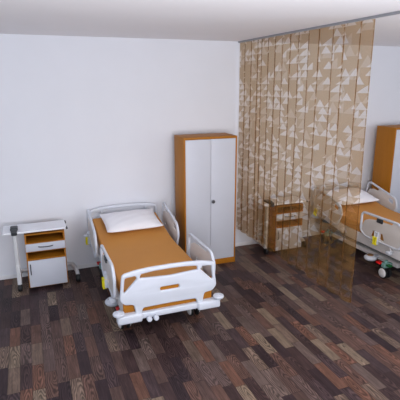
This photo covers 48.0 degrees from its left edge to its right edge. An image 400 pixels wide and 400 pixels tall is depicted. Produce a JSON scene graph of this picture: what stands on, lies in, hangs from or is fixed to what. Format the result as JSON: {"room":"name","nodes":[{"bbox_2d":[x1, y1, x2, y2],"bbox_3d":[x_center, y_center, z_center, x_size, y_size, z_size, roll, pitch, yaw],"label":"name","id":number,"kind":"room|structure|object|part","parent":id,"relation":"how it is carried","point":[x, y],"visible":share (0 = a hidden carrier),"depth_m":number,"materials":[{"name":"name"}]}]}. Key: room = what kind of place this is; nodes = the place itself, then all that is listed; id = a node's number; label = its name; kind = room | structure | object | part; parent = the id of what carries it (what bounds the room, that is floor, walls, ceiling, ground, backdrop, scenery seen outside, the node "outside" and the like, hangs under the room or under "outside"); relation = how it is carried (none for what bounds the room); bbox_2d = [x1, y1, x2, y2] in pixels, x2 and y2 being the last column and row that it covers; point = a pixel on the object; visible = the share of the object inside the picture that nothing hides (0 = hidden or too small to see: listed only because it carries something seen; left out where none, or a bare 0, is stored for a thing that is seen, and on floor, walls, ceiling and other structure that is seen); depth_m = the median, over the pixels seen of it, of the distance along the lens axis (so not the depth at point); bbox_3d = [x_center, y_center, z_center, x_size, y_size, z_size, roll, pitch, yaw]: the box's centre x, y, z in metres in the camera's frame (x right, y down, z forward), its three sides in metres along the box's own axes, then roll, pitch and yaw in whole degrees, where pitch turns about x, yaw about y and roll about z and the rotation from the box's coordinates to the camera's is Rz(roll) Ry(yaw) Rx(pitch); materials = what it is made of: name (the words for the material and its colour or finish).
{"room":"hospital room","nodes":[
{"label":"hospital room","id":0,"kind":"room"},
{"bbox_2d":[0,34,399,275],"bbox_3d":[-0.117,-0.692,6.480,12.800,3.050,0.100,-6,16,-20],"label":"wall","id":1,"kind":"structure","parent":0,"point":[86,123],"depth_m":6.19,"materials":[{"name":"paint"}]},
{"bbox_2d":[0,230,330,279],"bbox_3d":[-0.093,0.770,6.809,12.800,0.055,0.012,-6,16,-20],"label":"baseboard","id":2,"kind":"structure","parent":1,"relation":"attached to","point":[4,277],"depth_m":6.27,"materials":[{"name":"paint"}]},
{"bbox_2d":[0,234,399,399],"bbox_3d":[1.501,1.894,2.815,12.800,0.100,9.100,-6,16,-20],"label":"floor","id":3,"kind":"structure","parent":0,"point":[318,320],"depth_m":4.53,"materials":[{"name":"brown wood"}]},
{"bbox_2d":[2,220,80,291],"bbox_3d":[-1.990,0.665,5.689,0.853,0.835,0.556,-6,16,-20],"label":"table","id":4,"kind":"object","parent":3,"relation":"on","point":[13,230],"visible":0.98,"depth_m":5.47,"materials":[{"name":"white plastic"}]},
{"bbox_2d":[24,229,68,287],"bbox_3d":[-1.955,0.713,5.717,0.468,0.728,0.422,-6,16,-20],"label":"base cabinet","id":5,"kind":"object","parent":3,"relation":"on","point":[46,258],"visible":0.97,"depth_m":5.58,"materials":[{"name":"orange laminate"}]},
{"bbox_3d":[-1.954,0.527,5.665,0.460,0.098,0.348,-6,16,-20],"label":"drawer","id":6,"kind":"part","parent":5,"relation":"part of","materials":[{"name":"white laminate"}]},
{"bbox_3d":[-1.894,0.897,5.603,0.444,0.346,0.017,-6,16,-20],"label":"door","id":7,"kind":"part","parent":5,"relation":"part of","materials":[{"name":"white laminate"}]},
{"bbox_2d":[83,202,223,328],"bbox_3d":[-0.679,0.720,5.308,1.170,0.918,2.197,-6,16,-20],"label":"hospital bed","id":8,"kind":"object","parent":3,"relation":"on","point":[146,273],"visible":0.94,"depth_m":4.62,"materials":[{"name":"plastic"}]},
{"bbox_3d":[-1.355,0.433,5.633,0.016,0.397,0.666,-6,16,-20],"label":"rail panel","id":9,"kind":"part","parent":8,"relation":"part of","materials":[{"name":"white plastic"}]},
{"bbox_3d":[-1.355,0.412,5.628,0.033,0.483,0.723,-6,16,-20],"label":"rail","id":10,"kind":"part","parent":8,"relation":"part of","materials":[{"name":"white plastic"}]},
{"bbox_3d":[-0.997,0.864,4.676,0.040,0.114,0.066,-6,16,-20],"label":"release handle","id":11,"kind":"part","parent":8,"relation":"part of","materials":[{"name":"yellow plastic"}]},
{"bbox_3d":[-0.944,0.720,4.603,0.016,0.311,0.717,-6,16,-20],"label":"rail panel","id":12,"kind":"part","parent":8,"relation":"part of","materials":[{"name":"white plastic"}]},
{"bbox_3d":[-0.946,0.720,4.606,0.033,0.356,0.778,-6,16,-20],"label":"rail","id":13,"kind":"part","parent":8,"relation":"part of","materials":[{"name":"white plastic"}]},
{"bbox_2d":[105,298,117,306],"bbox_3d":[-0.939,1.111,4.954,0.176,0.090,0.228,13,20,41],"label":"bumper cover","id":14,"kind":"object","parent":8,"relation":"attached to","point":[107,303],"depth_m":4.87,"materials":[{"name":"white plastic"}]},
{"bbox_3d":[-1.047,0.279,6.240,0.978,0.468,0.038,-6,16,-20],"label":"headboard","id":15,"kind":"part","parent":8,"relation":"part of","materials":[{"name":"white plastic"}]},
{"bbox_2d":[100,208,162,232],"bbox_3d":[-0.905,0.257,5.907,0.736,0.170,0.521,-6,16,-22],"label":"pillow","id":16,"kind":"object","parent":8,"relation":"on","point":[137,219],"visible":1,"depth_m":5.80,"materials":[{"name":"white fabric"}]},
{"bbox_3d":[-0.677,0.580,5.322,0.892,0.275,2.020,-6,16,-20],"label":"mattress","id":17,"kind":"part","parent":8,"relation":"part of","materials":[{"name":"fabric"}]},
{"bbox_3d":[-0.309,0.940,4.429,0.910,0.265,0.019,-6,16,-20],"label":"foot panel","id":18,"kind":"part","parent":8,"relation":"part of","materials":[{"name":"white plastic"}]},
{"bbox_3d":[-0.297,0.839,4.370,0.978,0.468,0.038,-6,16,-20],"label":"footboard","id":19,"kind":"part","parent":8,"relation":"part of","materials":[{"name":"white plastic"}]},
{"bbox_3d":[-0.400,0.337,5.988,0.016,0.397,0.666,-6,16,-20],"label":"rail panel","id":20,"kind":"part","parent":8,"relation":"part of","materials":[{"name":"white plastic"}]},
{"bbox_3d":[-0.400,0.317,5.983,0.033,0.483,0.723,-6,16,-20],"label":"rail","id":21,"kind":"part","parent":8,"relation":"part of","materials":[{"name":"white plastic"}]},
{"bbox_3d":[0.012,0.624,4.957,0.016,0.311,0.717,-6,16,-20],"label":"rail panel","id":22,"kind":"part","parent":8,"relation":"part of","materials":[{"name":"white plastic"}]},
{"bbox_3d":[0.010,0.625,4.961,0.033,0.356,0.778,-6,16,-20],"label":"rail","id":23,"kind":"part","parent":8,"relation":"part of","materials":[{"name":"white plastic"}]},
{"bbox_2d":[174,133,236,263],"bbox_3d":[0.080,0.004,6.278,0.756,1.807,0.430,-6,16,-20],"label":"wardrobe","id":24,"kind":"object","parent":3,"relation":"on","point":[205,164],"visible":0.8,"depth_m":6.07,"materials":[{"name":"orange laminate"}]},
{"bbox_3d":[-0.023,0.038,6.047,0.354,1.694,0.018,-6,16,-20],"label":"door","id":25,"kind":"part","parent":24,"relation":"part of","materials":[{"name":"white laminate"}]},
{"bbox_3d":[0.312,0.005,6.171,0.354,1.694,0.018,-6,16,-20],"label":"door","id":26,"kind":"part","parent":24,"relation":"part of","materials":[{"name":"white laminate"}]},
{"bbox_2d":[254,196,307,253],"bbox_3d":[1.221,0.345,6.881,0.853,0.835,0.556,-6,16,-20],"label":"table","id":27,"kind":"object","parent":3,"relation":"on","point":[271,202],"visible":0.91,"depth_m":6.66,"materials":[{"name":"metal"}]},
{"bbox_2d":[263,203,302,251],"bbox_3d":[1.284,0.390,6.919,0.468,0.728,0.422,-6,16,-20],"label":"base cabinet","id":28,"kind":"object","parent":3,"relation":"on","point":[285,221],"visible":0.79,"depth_m":6.79,"materials":[{"name":"orange laminate"}]},
{"bbox_3d":[1.345,0.574,6.805,0.444,0.346,0.017,-6,16,-20],"label":"door","id":29,"kind":"part","parent":28,"relation":"part of","materials":[{"name":"white laminate"}]},
{"bbox_3d":[1.284,0.204,6.867,0.460,0.098,0.348,-6,16,-20],"label":"drawer","id":30,"kind":"part","parent":28,"relation":"part of","materials":[{"name":"white laminate"}]},
{"bbox_2d":[309,181,399,278],"bbox_3d":[2.616,0.391,6.531,1.170,0.918,2.197,-6,16,-20],"label":"hospital bed","id":31,"kind":"object","parent":3,"relation":"on","point":[373,228],"visible":0.9,"depth_m":6.59,"materials":[{"name":"white plastic"}]},
{"bbox_3d":[1.940,0.103,6.856,0.016,0.397,0.666,-6,16,-20],"label":"rail panel","id":32,"kind":"part","parent":31,"relation":"part of","materials":[{"name":"white plastic"}]},
{"bbox_3d":[1.940,0.084,6.851,0.033,0.483,0.723,-6,16,-20],"label":"rail","id":33,"kind":"part","parent":31,"relation":"part of","materials":[{"name":"white plastic"}]},
{"bbox_3d":[2.248,-0.050,7.463,0.978,0.468,0.038,-6,16,-20],"label":"headboard","id":34,"kind":"part","parent":31,"relation":"part of","materials":[{"name":"white plastic"}]},
{"bbox_2d":[325,187,378,204],"bbox_3d":[2.390,-0.072,7.130,0.736,0.170,0.521,-6,16,-22],"label":"pillow","id":35,"kind":"object","parent":31,"relation":"on","point":[346,196],"visible":0.94,"depth_m":7.01,"materials":[{"name":"white fabric"}]},
{"bbox_3d":[2.619,0.251,6.545,0.892,0.275,2.020,-6,16,-20],"label":"mattress","id":36,"kind":"part","parent":31,"relation":"part of","materials":[{"name":"fabric"}]},
{"bbox_3d":[2.617,0.533,6.623,0.780,0.065,1.940,-6,16,-20],"label":"frame","id":37,"kind":"part","parent":31,"relation":"part of","materials":[{"name":"grey metal"}]},
{"bbox_2d":[364,253,378,260],"bbox_3d":[2.365,0.781,6.167,0.233,0.098,0.176,-6,16,-20],"label":"bumper cover","id":38,"kind":"object","parent":31,"relation":"attached to","point":[371,256],"depth_m":6.12,"materials":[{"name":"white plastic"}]},
{"bbox_3d":[2.298,0.535,5.899,0.040,0.114,0.066,-6,16,-20],"label":"release handle","id":39,"kind":"part","parent":31,"relation":"part of","materials":[{"name":"yellow plastic"}]},
{"bbox_3d":[2.349,0.391,5.829,0.033,0.356,0.778,-6,16,-20],"label":"rail","id":40,"kind":"part","parent":31,"relation":"part of","materials":[{"name":"white plastic"}]},
{"bbox_3d":[2.351,0.391,5.826,0.016,0.311,0.717,-6,16,-20],"label":"rail panel","id":41,"kind":"part","parent":31,"relation":"part of","materials":[{"name":"white plastic"}]},
{"bbox_3d":[2.896,0.008,7.211,0.016,0.397,0.666,-6,16,-20],"label":"rail panel","id":42,"kind":"part","parent":31,"relation":"part of","materials":[{"name":"white plastic"}]},
{"bbox_3d":[2.895,-0.012,7.206,0.033,0.483,0.723,-6,16,-20],"label":"rail","id":43,"kind":"part","parent":31,"relation":"part of","materials":[{"name":"white plastic"}]},
{"bbox_2d":[371,125,399,212],"bbox_3d":[3.319,-0.320,7.480,0.756,1.807,0.430,-6,16,-20],"label":"wardrobe","id":44,"kind":"object","parent":3,"relation":"on","point":[386,167],"visible":0.52,"depth_m":7.21,"materials":[{"name":"orange laminate"}]},
{"bbox_3d":[3.216,-0.285,7.249,0.354,1.694,0.018,-6,16,-20],"label":"door","id":45,"kind":"part","parent":44,"relation":"part of","materials":[{"name":"white laminate"}]},
{"bbox_2d":[0,0,399,46],"bbox_3d":[1.494,-1.153,2.016,12.800,0.100,9.100,-6,16,-20],"label":"ceiling","id":46,"kind":"structure","parent":0,"point":[211,20],"depth_m":4.11,"materials":[{"name":"paint"}]},
{"bbox_2d":[238,11,399,42],"bbox_3d":[1.727,-1.428,3.305,0.030,0.022,6.590,-6,16,-20],"label":"rail","id":47,"kind":"object","parent":46,"relation":"attached to","point":[395,12],"visible":1,"depth_m":4.43,"materials":[{"name":"metal"}]}
]}

